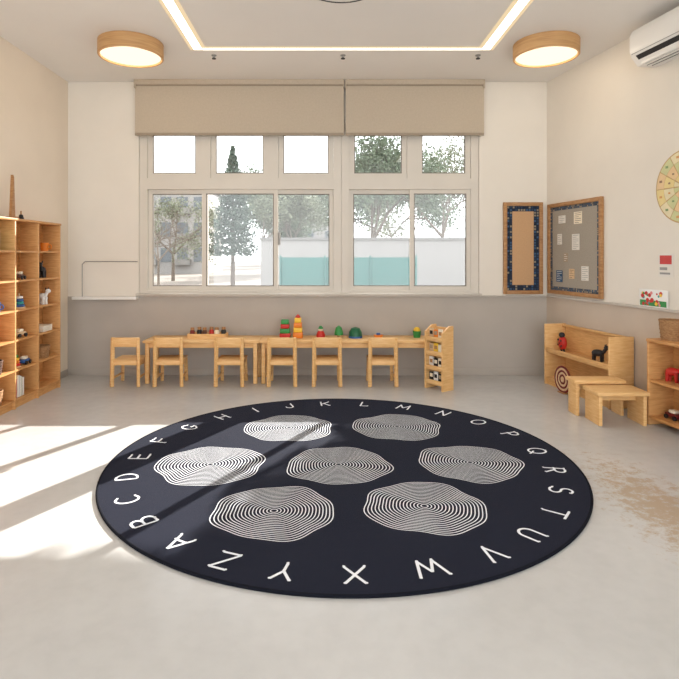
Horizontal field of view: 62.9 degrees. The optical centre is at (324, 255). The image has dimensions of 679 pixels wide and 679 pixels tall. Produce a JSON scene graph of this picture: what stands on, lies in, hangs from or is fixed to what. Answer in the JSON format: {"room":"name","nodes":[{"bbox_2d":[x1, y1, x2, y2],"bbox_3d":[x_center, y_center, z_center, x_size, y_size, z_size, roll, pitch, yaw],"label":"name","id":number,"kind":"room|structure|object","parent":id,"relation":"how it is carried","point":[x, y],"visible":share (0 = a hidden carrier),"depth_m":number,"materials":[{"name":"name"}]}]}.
{"room":"kindergarten classroom","nodes":[
{"label":"kindergarten classroom","id":0,"kind":"room"},
{"bbox_2d":[0,36,67,371],"bbox_3d":[-2.878,-0.300,2.210,0.143,3.200,8.020,0,0,0],"label":"wall","id":1,"kind":"structure","parent":0,"point":[33,98],"depth_m":5.36,"materials":[{"name":"paint"}]},
{"bbox_2d":[61,369,67,377],"bbox_3d":[-2.801,1.265,2.122,0.012,0.070,7.843,0,0,0],"label":"baseboard","id":2,"kind":"structure","parent":1,"relation":"attached to","point":[64,373],"depth_m":5.95,"materials":[{"name":"paint"}]},
{"bbox_2d":[68,82,546,295],"bbox_3d":[-0.053,-0.300,6.143,5.507,3.200,0.160,0,0,0],"label":"wall","id":3,"kind":"structure","parent":0,"point":[104,147],"depth_m":6.06,"materials":[{"name":"paint"}]},
{"bbox_2d":[72,261,138,299],"bbox_3d":[-2.375,0.263,6.008,0.690,0.414,0.110,0,0,0],"label":"ledge shelf","id":4,"kind":"object","parent":3,"relation":"attached to","point":[82,297],"visible":1,"depth_m":5.95,"materials":[{"name":"white plastic"}]},
{"bbox_2d":[134,79,343,135],"bbox_3d":[-0.923,-1.600,6.010,2.263,0.600,0.100,0,0,0],"label":"roller blind","id":5,"kind":"object","parent":3,"relation":"attached to","point":[163,107],"visible":1,"depth_m":5.99,"materials":[{"name":"fabric"}]},
{"bbox_2d":[140,136,340,292],"bbox_3d":[-0.927,-0.515,6.115,2.212,1.846,0.099,0,0,0],"label":"window","id":6,"kind":"structure","parent":3,"relation":"in","point":[205,181],"depth_m":6.09,"materials":[{"name":"metal"}]},
{"bbox_2d":[68,369,543,374],"bbox_3d":[-0.201,1.265,6.049,5.212,0.070,0.012,0,0,0],"label":"baseboard","id":7,"kind":"structure","parent":3,"relation":"attached to","point":[70,371],"depth_m":6.04,"materials":[{"name":"paint"}]},
{"bbox_2d":[68,296,546,368],"bbox_3d":[-0.191,0.871,6.059,5.232,0.858,0.008,0,0,0],"label":"wainscoting","id":8,"kind":"structure","parent":3,"relation":"attached to","point":[488,332],"depth_m":6.06,"materials":[{"name":"paint"}]},
{"bbox_2d":[135,293,481,295],"bbox_3d":[-0.175,0.419,6.063,3.760,0.022,0.100,0,0,0],"label":"trim","id":9,"kind":"structure","parent":3,"relation":"attached to","point":[137,294],"depth_m":6.01,"materials":[{"name":"stone"}]},
{"bbox_2d":[138,295,545,296],"bbox_3d":[0.174,0.436,6.045,4.462,0.012,0.035,0,0,0],"label":"trim","id":10,"kind":"structure","parent":3,"relation":"attached to","point":[482,295],"depth_m":6.03,"materials":[{"name":"stone"}]},
{"bbox_2d":[341,125,478,292],"bbox_3d":[0.932,-0.515,6.121,1.502,1.846,0.088,0,0,0],"label":"window","id":11,"kind":"structure","parent":3,"relation":"in","point":[411,181],"depth_m":6.09,"materials":[{"name":"metal"}]},
{"bbox_2d":[345,79,484,135],"bbox_3d":[0.969,-1.600,6.010,1.504,0.600,0.100,0,0,0],"label":"roller blind","id":12,"kind":"object","parent":3,"relation":"attached to","point":[374,107],"visible":1,"depth_m":5.99,"materials":[{"name":"fabric"}]},
{"bbox_2d":[503,202,542,293],"bbox_3d":[2.158,-0.085,6.047,0.430,1.000,0.030,0,0,0],"label":"notice board","id":13,"kind":"object","parent":3,"relation":"attached to","point":[522,221],"visible":1,"depth_m":6.05,"materials":[{"name":"brown wood"}]},
{"bbox_2d":[0,375,678,678],"bbox_3d":[0.525,1.360,2.210,6.950,0.120,8.020,0,0,0],"label":"floor","id":14,"kind":"structure","parent":0,"point":[77,601],"depth_m":2.19,"materials":[{"name":"concrete"}]},
{"bbox_2d":[0,216,60,414],"bbox_3d":[-2.704,0.490,4.700,0.183,1.620,1.604,0,0,0],"label":"open shelf unit","id":15,"kind":"object","parent":14,"relation":"on","point":[20,239],"visible":0.99,"depth_m":5.07,"materials":[{"name":"brown wood"}]},
{"bbox_2d":[0,359,2,374],"bbox_3d":[-2.700,0.908,4.500,0.162,0.116,0.162,0,0,0],"label":"woven basket","id":16,"kind":"object","parent":15,"relation":"on","point":[1,360],"visible":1,"depth_m":4.50,"materials":[{"name":"wicker"}]},
{"bbox_2d":[0,389,3,405],"bbox_3d":[-2.700,1.157,4.500,0.162,0.126,0.162,0,0,0],"label":"woven basket","id":17,"kind":"object","parent":15,"relation":"on","point":[1,390],"visible":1,"depth_m":4.51,"materials":[{"name":"wicker"}]},
{"bbox_2d":[5,175,18,217],"bbox_3d":[-2.700,-0.510,4.790,0.080,0.380,0.080,0,0,0],"label":"obelisk","id":18,"kind":"object","parent":15,"relation":"on","point":[12,189],"visible":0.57,"depth_m":4.78,"materials":[{"name":"brown wood"}]},
{"bbox_2d":[16,379,17,397],"bbox_3d":[-2.702,1.139,4.767,0.116,0.160,0.014,0,0,0],"label":"book","id":19,"kind":"object","parent":15,"relation":"on","point":[16,379],"visible":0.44,"depth_m":4.77,"materials":[{"name":"paper"}]},
{"bbox_2d":[16,375,19,396],"bbox_3d":[-2.702,1.125,4.791,0.116,0.190,0.030,0,0,0],"label":"book","id":20,"kind":"object","parent":15,"relation":"on","point":[17,376],"visible":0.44,"depth_m":4.79,"materials":[{"name":"paper"}]},
{"bbox_2d":[16,355,20,367],"bbox_3d":[-2.695,0.899,4.820,0.100,0.135,0.100,0,0,0],"label":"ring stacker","id":21,"kind":"object","parent":15,"relation":"on","point":[18,365],"visible":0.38,"depth_m":4.81,"materials":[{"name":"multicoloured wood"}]},
{"bbox_2d":[16,293,25,308],"bbox_3d":[-2.695,0.392,4.890,0.100,0.135,0.100,0,0,0],"label":"ring stacker","id":22,"kind":"object","parent":15,"relation":"on","point":[20,304],"visible":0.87,"depth_m":4.87,"materials":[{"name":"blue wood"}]},
{"bbox_2d":[16,271,25,279],"bbox_3d":[-2.695,0.171,4.890,0.084,0.070,0.120,0,0,-11],"label":"toy car","id":23,"kind":"object","parent":15,"relation":"on","point":[19,274],"visible":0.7,"depth_m":4.86,"materials":[{"name":"brown paint"}]},
{"bbox_2d":[16,329,27,337],"bbox_3d":[-2.695,0.678,4.890,0.084,0.070,0.120,0,0,9],"label":"toy car","id":24,"kind":"object","parent":15,"relation":"on","point":[19,332],"visible":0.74,"depth_m":4.87,"materials":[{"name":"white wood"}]},
{"bbox_2d":[22,377,23,394],"bbox_3d":[-2.702,1.139,4.863,0.116,0.160,0.030,0,0,0],"label":"book","id":25,"kind":"object","parent":15,"relation":"on","point":[22,377],"visible":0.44,"depth_m":4.86,"materials":[{"name":"white paper"}]},
{"bbox_2d":[20,356,31,364],"bbox_3d":[-2.695,0.931,4.970,0.084,0.070,0.120,0,0,-6],"label":"toy car","id":26,"kind":"object","parent":15,"relation":"on","point":[23,359],"visible":0.83,"depth_m":4.94,"materials":[{"name":"blue paint"}]},
{"bbox_2d":[39,261,45,277],"bbox_3d":[-2.688,0.126,5.261,0.064,0.162,0.161,0,0,-17],"label":"animal","id":27,"kind":"object","parent":15,"relation":"on","point":[42,270],"visible":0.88,"depth_m":5.25},
{"bbox_2d":[39,344,50,358],"bbox_3d":[-2.700,0.908,5.285,0.157,0.116,0.157,0,0,0],"label":"woven basket","id":28,"kind":"object","parent":15,"relation":"on","point":[44,349],"visible":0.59,"depth_m":5.24,"materials":[{"name":"wicker"}]},
{"bbox_2d":[39,287,50,304],"bbox_3d":[-2.671,0.379,5.276,0.161,0.162,0.064,0,0,21],"label":"animal","id":29,"kind":"object","parent":15,"relation":"on","point":[43,297],"visible":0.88,"depth_m":5.25},
{"bbox_2d":[39,324,51,331],"bbox_3d":[-2.699,0.685,5.285,0.123,0.056,0.180,0,0,-3],"label":"paper stack","id":30,"kind":"object","parent":15,"relation":"on","point":[42,327],"visible":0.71,"depth_m":5.25,"materials":[{"name":"paper"}]},
{"bbox_2d":[40,243,51,250],"bbox_3d":[-2.685,-0.087,5.329,0.099,0.080,0.076,0,0,30],"label":"beaker","id":31,"kind":"object","parent":15,"relation":"on","point":[44,246],"visible":0.92,"depth_m":5.31,"materials":[{"name":"orange paint"}]},
{"bbox_2d":[110,337,144,386],"bbox_3d":[-1.985,1.055,5.650,0.304,0.491,0.321,0,0,0],"label":"child chair","id":32,"kind":"object","parent":14,"relation":"on","point":[137,359],"visible":0.87,"depth_m":5.51,"materials":[{"name":"brown wood"}]},
{"bbox_2d":[152,337,187,386],"bbox_3d":[-1.565,1.055,5.650,0.304,0.491,0.321,0,0,-3],"label":"child chair","id":33,"kind":"object","parent":14,"relation":"on","point":[180,359],"visible":1,"depth_m":5.51,"materials":[{"name":"brown wood"}]},
{"bbox_2d":[142,335,262,383],"bbox_3d":[-1.260,1.080,5.820,1.180,0.440,0.400,0,0,0],"label":"table","id":34,"kind":"object","parent":14,"relation":"on","point":[250,341],"visible":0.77,"depth_m":5.65,"materials":[{"name":"brown wood"}]},
{"bbox_2d":[187,332,227,338],"bbox_3d":[-1.230,0.835,5.840,0.400,0.050,0.160,0,0,0],"label":"tray","id":35,"kind":"object","parent":34,"relation":"on","point":[189,336],"visible":0.77,"depth_m":5.76,"materials":[{"name":"brown wood"}]},
{"bbox_2d":[197,327,201,333],"bbox_3d":[-1.326,0.800,5.860,0.052,0.100,0.052,0,0,0],"label":"jar","id":36,"kind":"object","parent":35,"relation":"in","point":[199,331],"visible":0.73,"depth_m":5.84,"materials":[{"name":"glass"}]},
{"bbox_2d":[202,327,206,333],"bbox_3d":[-1.262,0.800,5.820,0.052,0.100,0.052,0,0,0],"label":"jar","id":37,"kind":"object","parent":35,"relation":"in","point":[204,331],"visible":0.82,"depth_m":5.80,"materials":[{"name":"glass"}]},
{"bbox_2d":[214,327,218,333],"bbox_3d":[-1.134,0.800,5.820,0.052,0.100,0.052,0,0,0],"label":"jar","id":38,"kind":"object","parent":35,"relation":"in","point":[216,331],"visible":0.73,"depth_m":5.80,"materials":[{"name":"glass"}]},
{"bbox_2d":[214,337,247,386],"bbox_3d":[-0.951,1.055,5.650,0.304,0.491,0.321,0,0,1],"label":"child chair","id":39,"kind":"object","parent":14,"relation":"on","point":[241,359],"visible":1,"depth_m":5.51,"materials":[{"name":"brown wood"}]},
{"bbox_2d":[267,337,296,386],"bbox_3d":[-0.430,1.055,5.650,0.304,0.491,0.321,0,0,-1],"label":"child chair","id":40,"kind":"object","parent":14,"relation":"on","point":[272,360],"visible":1,"depth_m":5.51,"materials":[{"name":"brown wood"}]},
{"bbox_2d":[312,337,341,386],"bbox_3d":[0.020,1.055,5.650,0.304,0.491,0.321,0,0,0],"label":"child chair","id":41,"kind":"object","parent":14,"relation":"on","point":[316,341],"visible":1,"depth_m":5.51,"materials":[{"name":"brown wood"}]},
{"bbox_2d":[259,335,424,383],"bbox_3d":[0.249,1.080,5.820,1.832,0.440,0.400,0,0,0],"label":"table","id":42,"kind":"object","parent":14,"relation":"on","point":[404,341],"visible":0.44,"depth_m":5.65,"materials":[{"name":"brown wood"}]},
{"bbox_2d":[279,319,290,336],"bbox_3d":[-0.420,0.765,5.840,0.110,0.190,0.110,0,0,0],"label":"tower","id":43,"kind":"object","parent":42,"relation":"on","point":[284,330],"visible":0.92,"depth_m":5.79,"materials":[{"name":"red paint"}]},
{"bbox_2d":[293,314,302,337],"bbox_3d":[-0.285,0.735,5.840,0.100,0.250,0.100,0,0,0],"label":"tower","id":44,"kind":"object","parent":42,"relation":"on","point":[297,330],"visible":0.98,"depth_m":5.80,"materials":[{"name":"orange paint"}]},
{"bbox_2d":[316,326,324,336],"bbox_3d":[-0.045,0.795,5.840,0.096,0.130,0.096,0,0,0],"label":"doll","id":45,"kind":"object","parent":42,"relation":"on","point":[320,333],"visible":0.91,"depth_m":5.81,"materials":[{"name":"red paint"}]},
{"bbox_2d":[334,326,342,336],"bbox_3d":[0.145,0.795,5.840,0.092,0.130,0.092,0,0,0],"label":"tree","id":46,"kind":"object","parent":42,"relation":"on","point":[338,331],"visible":0.91,"depth_m":5.81,"materials":[{"name":"green paint"}]},
{"bbox_2d":[349,327,361,338],"bbox_3d":[0.320,0.802,5.840,0.144,0.115,0.144,0,0,0],"label":"dome","id":47,"kind":"object","parent":42,"relation":"on","point":[355,332],"visible":1,"depth_m":5.79,"materials":[{"name":"green paint"}]},
{"bbox_2d":[413,327,420,337],"bbox_3d":[0.970,0.804,5.860,0.090,0.111,0.090,0,0,0],"label":"cup","id":48,"kind":"object","parent":42,"relation":"on","point":[416,332],"visible":1,"depth_m":5.83,"materials":[{"name":"green paint"}]},
{"bbox_2d":[95,399,593,598],"bbox_3d":[0.104,1.291,3.555,2.909,0.018,2.909,0,0,-44],"label":"rug","id":49,"kind":"object","parent":14,"relation":"on","point":[318,498],"visible":1,"depth_m":2.94,"materials":[{"name":"fabric"}]},
{"bbox_2d":[366,337,398,386],"bbox_3d":[0.575,1.055,5.650,0.304,0.491,0.321,0,0,-1],"label":"child chair","id":50,"kind":"object","parent":14,"relation":"on","point":[391,360],"visible":1,"depth_m":5.51,"materials":[{"name":"brown wood"}]},
{"bbox_2d":[425,324,452,391],"bbox_3d":[1.115,0.990,5.435,0.150,0.620,0.240,0,0,-36],"label":"display rack","id":51,"kind":"object","parent":14,"relation":"on","point":[446,340],"visible":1,"depth_m":5.36,"materials":[{"name":"brown wood"}]},
{"bbox_2d":[429,356,433,364],"bbox_3d":[1.052,1.043,5.471,0.014,0.110,0.056,0,0,-36],"label":"picture card","id":52,"kind":"object","parent":51,"relation":"on","point":[431,358],"visible":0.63,"depth_m":5.46,"materials":[{"name":"white paper"}]},
{"bbox_2d":[429,328,433,336],"bbox_3d":[1.052,0.763,5.471,0.014,0.110,0.056,0,0,-36],"label":"picture card","id":53,"kind":"object","parent":51,"relation":"on","point":[431,330],"visible":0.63,"depth_m":5.46,"materials":[{"name":"beige paper"}]},
{"bbox_2d":[429,371,433,379],"bbox_3d":[1.052,1.188,5.471,0.014,0.100,0.056,0,0,-36],"label":"picture card","id":54,"kind":"object","parent":51,"relation":"on","point":[431,373],"visible":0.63,"depth_m":5.46,"materials":[{"name":"paper"}]},
{"bbox_2d":[429,343,433,350],"bbox_3d":[1.052,0.908,5.471,0.014,0.100,0.056,0,0,-36],"label":"picture card","id":55,"kind":"object","parent":51,"relation":"on","point":[431,345],"visible":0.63,"depth_m":5.46,"materials":[{"name":"beige paper"}]},
{"bbox_2d":[434,358,437,365],"bbox_3d":[1.083,1.048,5.412,0.014,0.100,0.056,0,0,-36],"label":"picture card","id":56,"kind":"object","parent":51,"relation":"on","point":[435,359],"visible":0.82,"depth_m":5.41,"materials":[{"name":"paper"}]},
{"bbox_2d":[434,371,438,380],"bbox_3d":[1.083,1.183,5.412,0.014,0.110,0.056,0,0,-36],"label":"picture card","id":57,"kind":"object","parent":51,"relation":"on","point":[435,372],"visible":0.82,"depth_m":5.40,"materials":[{"name":"white paper"}]},
{"bbox_2d":[434,343,438,351],"bbox_3d":[1.083,0.903,5.412,0.014,0.110,0.056,0,0,-36],"label":"picture card","id":58,"kind":"object","parent":51,"relation":"on","point":[435,344],"visible":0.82,"depth_m":5.40,"materials":[{"name":"paper"}]},
{"bbox_2d":[438,329,442,337],"bbox_3d":[1.115,0.763,5.354,0.014,0.110,0.056,0,0,-35],"label":"picture card","id":59,"kind":"object","parent":51,"relation":"on","point":[440,331],"visible":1,"depth_m":5.36,"materials":[{"name":"paper"}]},
{"bbox_2d":[554,366,570,393],"bbox_3d":[2.254,1.170,5.260,0.050,0.258,0.256,0,0,-10],"label":"toy","id":60,"kind":"object","parent":14,"relation":"on","point":[561,372],"visible":0.91,"depth_m":5.26,"materials":[{"name":"red paint"}]},
{"bbox_2d":[544,323,633,408],"bbox_3d":[2.438,0.995,5.202,0.235,0.610,0.980,0,0,-10],"label":"base cabinet","id":61,"kind":"object","parent":14,"relation":"on","point":[618,362],"visible":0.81,"depth_m":5.29,"materials":[{"name":"brown wood"}]},
{"bbox_2d":[557,332,566,351],"bbox_3d":[2.373,0.859,5.546,0.080,0.194,0.100,0,0,-10],"label":"toy ladybird","id":62,"kind":"object","parent":61,"relation":"on","point":[562,342],"visible":0.98,"depth_m":5.52,"materials":[{"name":"red paint"}]},
{"bbox_2d":[546,349,607,369],"bbox_3d":[2.437,0.965,5.202,0.213,0.020,0.936,0,0,-10],"label":"shelf","id":63,"kind":"object","parent":61,"relation":"attached to","point":[565,354],"depth_m":5.27,"materials":[{"name":"brown wood"}]},
{"bbox_2d":[592,344,607,361],"bbox_3d":[2.495,0.874,5.018,0.161,0.162,0.064,0,0,44],"label":"animal","id":64,"kind":"object","parent":61,"relation":"on","point":[600,353],"visible":0.89,"depth_m":5.01},
{"bbox_2d":[566,376,626,415],"bbox_3d":[2.235,1.155,4.585,0.420,0.290,0.180,0,0,0],"label":"bench","id":65,"kind":"object","parent":14,"relation":"on","point":[575,383],"visible":0.89,"depth_m":4.54,"materials":[{"name":"brown wood"}]},
{"bbox_2d":[582,385,649,425],"bbox_3d":[2.275,1.170,4.350,0.400,0.260,0.260,0,0,0],"label":"bench","id":66,"kind":"object","parent":14,"relation":"on","point":[636,398],"visible":1,"depth_m":4.31,"materials":[{"name":"brown wood"}]},
{"bbox_2d":[646,338,678,428],"bbox_3d":[2.716,0.969,3.666,0.230,0.663,1.328,0,0,-10],"label":"shelf unit","id":67,"kind":"object","parent":14,"relation":"on","point":[662,355],"visible":0.73,"depth_m":4.29,"materials":[{"name":"brown wood"}]},
{"bbox_2d":[658,318,678,341],"bbox_3d":[2.621,0.559,4.198,0.176,0.156,0.176,0,0,0],"label":"woven basket","id":68,"kind":"object","parent":67,"relation":"on","point":[669,328],"visible":1,"depth_m":4.14,"materials":[{"name":"wicker"}]},
{"bbox_2d":[664,409,678,420],"bbox_3d":[2.630,1.194,4.180,0.084,0.070,0.120,0,0,-11],"label":"toy car","id":69,"kind":"object","parent":67,"relation":"on","point":[673,413],"visible":1,"depth_m":4.17,"materials":[{"name":"red paint"}]},
{"bbox_2d":[665,367,678,382],"bbox_3d":[2.640,0.869,4.167,0.064,0.162,0.161,0,0,-29],"label":"animal","id":70,"kind":"object","parent":67,"relation":"on","point":[671,371],"visible":0.98,"depth_m":4.18},
{"bbox_2d":[0,0,678,81],"bbox_3d":[0.525,-1.975,2.210,6.950,0.150,8.020,0,0,0],"label":"ceiling","id":71,"kind":"structure","parent":0,"point":[61,35],"depth_m":4.72,"materials":[{"name":"paint"}]},
{"bbox_2d":[97,30,163,67],"bbox_3d":[-1.730,-1.835,4.950,0.560,0.130,0.560,0,0,0],"label":"ceiling lamp","id":72,"kind":"object","parent":71,"relation":"attached to","point":[132,49],"visible":1,"depth_m":4.81,"materials":[{"name":"brown wood"}]},
{"bbox_2d":[100,46,160,65],"bbox_3d":[-1.730,-1.790,4.950,0.514,0.020,0.514,0,0,0],"label":"diffuser","id":73,"kind":"object","parent":72,"relation":"attached to","point":[117,55],"depth_m":4.93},
{"bbox_2d":[321,0,360,2],"bbox_3d":[0.120,-1.893,3.870,0.550,0.014,0.550,0,0,0],"label":"recessed light","id":74,"kind":"object","parent":71,"relation":"in","point":[331,1],"visible":1,"depth_m":4.12,"materials":[{"name":"plastic"}]},
{"bbox_2d":[326,0,355,1],"bbox_3d":[0.120,-1.895,3.870,0.520,0.010,0.520,0,0,0],"label":"diffuser","id":75,"kind":"object","parent":74,"relation":"attached to","point":[326,0],"depth_m":4.11,"materials":[{"name":"white plastic"}]},
{"bbox_2d":[158,0,533,49],"bbox_3d":[0.155,-1.896,3.087,2.780,0.016,4.035,0,0,0],"label":"recessed light","id":76,"kind":"object","parent":71,"relation":"in","point":[174,10],"visible":1,"depth_m":4.75,"materials":[{"name":"plastic"}]},
{"bbox_2d":[163,0,201,49],"bbox_3d":[-1.163,-1.893,3.083,0.075,0.007,4.005,0,0,0],"label":"diffuser","id":77,"kind":"object","parent":76,"relation":"attached to","point":[172,7],"depth_m":4.53,"materials":[{"name":"plastic"}]},
{"bbox_2d":[202,48,481,49],"bbox_3d":[0.155,-1.892,5.070,2.550,0.006,0.036,0,0,0],"label":"diffuser","id":78,"kind":"object","parent":76,"relation":"attached to","point":[202,48],"depth_m":5.06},
{"bbox_2d":[482,0,528,49],"bbox_3d":[1.472,-1.893,3.083,0.075,0.007,4.005,0,0,0],"label":"diffuser","id":79,"kind":"object","parent":76,"relation":"attached to","point":[518,7],"depth_m":4.52,"materials":[{"name":"plastic"}]},
{"bbox_2d":[513,30,579,67],"bbox_3d":[1.970,-1.835,4.950,0.560,0.130,0.560,0,0,0],"label":"ceiling lamp","id":80,"kind":"object","parent":71,"relation":"attached to","point":[558,47],"visible":1,"depth_m":4.82,"materials":[{"name":"brown wood"}]},
{"bbox_2d":[515,46,576,65],"bbox_3d":[1.970,-1.790,4.950,0.514,0.020,0.514,0,0,0],"label":"diffuser","id":81,"kind":"object","parent":80,"relation":"attached to","point":[524,55],"depth_m":4.93,"materials":[{"name":"plastic"}]},
{"bbox_2d":[547,37,678,309],"bbox_3d":[3.180,-0.300,2.236,0.141,3.200,8.000,0,0,-10],"label":"wall","id":82,"kind":"structure","parent":0,"point":[613,122],"depth_m":4.95,"materials":[{"name":"paint"}]},
{"bbox_2d":[547,196,603,298],"bbox_3d":[2.495,-0.077,5.578,0.030,0.955,0.880,0,0,-10],"label":"notice board","id":83,"kind":"object","parent":82,"relation":"attached to","point":[591,229],"visible":1,"depth_m":5.52,"materials":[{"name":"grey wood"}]},
{"bbox_2d":[556,270,562,281],"bbox_3d":[2.453,0.210,5.809,0.002,0.120,0.110,0,0,-10],"label":"paper note","id":84,"kind":"object","parent":83,"relation":"attached to","point":[559,273],"visible":1,"depth_m":5.81,"materials":[{"name":"blue paper"}]},
{"bbox_2d":[557,234,561,244],"bbox_3d":[2.454,-0.175,5.804,0.002,0.110,0.080,0,0,-10],"label":"paper note","id":85,"kind":"object","parent":83,"relation":"attached to","point":[559,236],"visible":1,"depth_m":5.81,"materials":[{"name":"white paper"}]},
{"bbox_2d":[558,215,565,223],"bbox_3d":[2.461,-0.380,5.765,0.002,0.080,0.120,0,0,-10],"label":"paper note","id":86,"kind":"object","parent":83,"relation":"attached to","point":[561,219],"visible":1,"depth_m":5.75,"materials":[{"name":"white paper"}]},
{"bbox_2d":[564,253,567,261],"bbox_3d":[2.472,0.015,5.701,0.002,0.090,0.070,0,0,-10],"label":"paper note","id":87,"kind":"object","parent":83,"relation":"attached to","point":[565,254],"visible":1,"depth_m":5.70,"materials":[{"name":"beige paper"}]},
{"bbox_2d":[569,269,574,278],"bbox_3d":[2.490,0.180,5.602,0.002,0.100,0.090,0,0,-10],"label":"paper note","id":88,"kind":"object","parent":83,"relation":"attached to","point":[571,271],"visible":1,"depth_m":5.60,"materials":[{"name":"beige paper"}]},
{"bbox_2d":[572,234,579,249],"bbox_3d":[2.502,-0.140,5.538,0.002,0.160,0.120,0,0,-10],"label":"paper note","id":89,"kind":"object","parent":83,"relation":"attached to","point":[575,237],"visible":1,"depth_m":5.53,"materials":[{"name":"white paper"}]},
{"bbox_2d":[574,211,581,223],"bbox_3d":[2.508,-0.380,5.504,0.002,0.120,0.130,0,0,-10],"label":"paper note","id":90,"kind":"object","parent":83,"relation":"attached to","point":[577,215],"visible":1,"depth_m":5.49,"materials":[{"name":"beige paper"}]},
{"bbox_2d":[581,266,588,280],"bbox_3d":[2.527,0.170,5.396,0.002,0.140,0.110,0,0,-10],"label":"paper note","id":91,"kind":"object","parent":83,"relation":"attached to","point":[584,269],"visible":1,"depth_m":5.39,"materials":[{"name":"white paper"}]},
{"bbox_2d":[546,295,678,312],"bbox_3d":[3.099,0.431,2.207,0.030,0.022,7.770,0,0,-10],"label":"trim","id":92,"kind":"structure","parent":82,"relation":"attached to","point":[553,296],"depth_m":4.92,"materials":[{"name":"paint"}]},
{"bbox_2d":[639,288,667,308],"bbox_3d":[2.683,0.346,4.540,0.009,0.145,0.310,0,0,-10],"label":"picture card","id":93,"kind":"object","parent":92,"relation":"on","point":[647,297],"visible":1,"depth_m":4.53,"materials":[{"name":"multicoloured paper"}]},
{"bbox_2d":[547,297,678,390],"bbox_3d":[3.108,0.871,2.223,0.014,0.858,7.800,0,0,-10],"label":"trim","id":94,"kind":"structure","parent":82,"relation":"attached to","point":[640,324],"depth_m":4.93,"materials":[{"name":"paint"}]},
{"bbox_2d":[630,6,678,67],"bbox_3d":[2.660,-1.679,4.109,0.226,0.293,0.850,0,0,-10],"label":"air conditioner","id":95,"kind":"object","parent":82,"relation":"attached to","point":[654,44],"visible":1,"depth_m":4.27,"materials":[{"name":"white plastic"}]},
{"bbox_2d":[636,35,678,65],"bbox_3d":[2.652,-1.579,4.107,0.182,0.082,0.750,0,0,-10],"label":"outlet","id":96,"kind":"object","parent":95,"relation":"attached to","point":[665,49],"depth_m":4.28,"materials":[{"name":"plastic"}]},
{"bbox_2d":[658,253,672,277],"bbox_3d":[2.716,0.075,4.424,0.003,0.190,0.150,0,0,-10],"label":"notice","id":97,"kind":"object","parent":82,"relation":"attached to","point":[665,261],"visible":1,"depth_m":4.42,"materials":[{"name":"paper"}]},
{"bbox_2d":[656,151,678,222],"bbox_3d":[2.747,-0.535,4.241,0.007,0.570,0.570,0,0,-10],"label":"chart","id":98,"kind":"object","parent":82,"relation":"attached to","point":[667,186],"visible":1,"depth_m":4.38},
{"label":"outside","id":99,"kind":"structure","parent":0,"visible":0},
{"bbox_2d":[154,262,260,284],"bbox_3d":[0.000,1.450,63.150,80.000,0.200,113.700,0,0,0],"label":"ground","id":100,"kind":"structure","parent":99,"point":[246,273],"depth_m":34.85,"materials":[{"name":"concrete"}]},
{"bbox_2d":[154,212,210,284],"bbox_3d":[-5.982,-0.259,21.922,3.242,3.217,1.982,0,0,35],"label":"tree","id":101,"kind":"object","parent":100,"relation":"on","point":[170,228],"visible":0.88,"depth_m":21.68,"materials":[{"name":"green plant"}]},
{"bbox_2d":[154,195,221,273],"bbox_3d":[-11.400,-1.975,44.850,5.400,6.650,6.700,0,0,0],"label":"apartment building","id":102,"kind":"structure","parent":100,"relation":"on","point":[190,266],"depth_m":42.00,"materials":[{"name":"grey concrete"}]},
{"bbox_2d":[154,195,227,280],"bbox_3d":[-8.170,-1.163,29.769,7.280,5.026,4.112,0,0,11],"label":"tree","id":103,"kind":"object","parent":100,"relation":"on","point":[175,208],"visible":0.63,"depth_m":29.52,"materials":[{"name":"green plant"}]},
{"bbox_2d":[208,145,258,284],"bbox_3d":[-4.125,-1.830,24.963,2.370,6.360,2.429,0,0,-18],"label":"tree","id":104,"kind":"object","parent":100,"relation":"on","point":[232,224],"visible":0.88,"depth_m":24.72,"materials":[{"name":"green plant"}]},
{"bbox_2d":[238,160,314,237],"bbox_3d":[-6.359,-4.866,63.909,11.243,12.431,11.079,0,0,-19],"label":"tree","id":105,"kind":"object","parent":100,"relation":"on","point":[251,217],"visible":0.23,"depth_m":64.13,"materials":[{"name":"green plant"}]},
{"bbox_2d":[247,171,328,237],"bbox_3d":[-2.083,-2.095,36.891,4.732,6.890,7.017,0,0,36],"label":"tree","id":106,"kind":"object","parent":100,"relation":"on","point":[299,205],"visible":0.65,"depth_m":35.88,"materials":[{"name":"green plant"}]},
{"bbox_2d":[268,219,354,237],"bbox_3d":[-2.000,-1.975,81.850,12.400,6.650,8.700,0,0,0],"label":"apartment building","id":107,"kind":"structure","parent":100,"relation":"on","point":[314,235],"depth_m":78.00,"materials":[{"name":"white concrete"}]},
{"bbox_2d":[280,256,416,284],"bbox_3d":[0.525,0.670,12.479,3.094,1.360,0.062,0,0,0],"label":"mesh fence","id":108,"kind":"object","parent":100,"relation":"on","point":[369,270],"visible":0.38,"depth_m":12.49,"materials":[{"name":"teal"}]},
{"bbox_2d":[259,238,464,284],"bbox_3d":[6.400,0.360,19.150,17.300,1.980,0.400,0,0,0],"label":"wall","id":109,"kind":"structure","parent":100,"relation":"on","point":[440,261],"depth_m":19.00,"materials":[{"name":"paint"}]},
{"bbox_2d":[290,156,464,237],"bbox_3d":[5.281,-4.017,51.155,17.925,10.733,9.594,0,0,-32],"label":"tree","id":110,"kind":"object","parent":100,"relation":"on","point":[357,207],"visible":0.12,"depth_m":49.91,"materials":[{"name":"green plant"}]},
{"bbox_2d":[354,136,460,237],"bbox_3d":[3.313,-2.600,26.108,6.496,7.900,5.943,0,0,-19],"label":"tree","id":111,"kind":"object","parent":100,"relation":"on","point":[380,160],"visible":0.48,"depth_m":25.06,"materials":[{"name":"green plant"}]},
{"bbox_2d":[362,136,464,237],"bbox_3d":[7.064,-3.542,35.276,10.175,9.785,6.989,0,0,-31],"label":"tree","id":112,"kind":"object","parent":100,"relation":"on","point":[450,152],"visible":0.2,"depth_m":34.48,"materials":[{"name":"green plant"}]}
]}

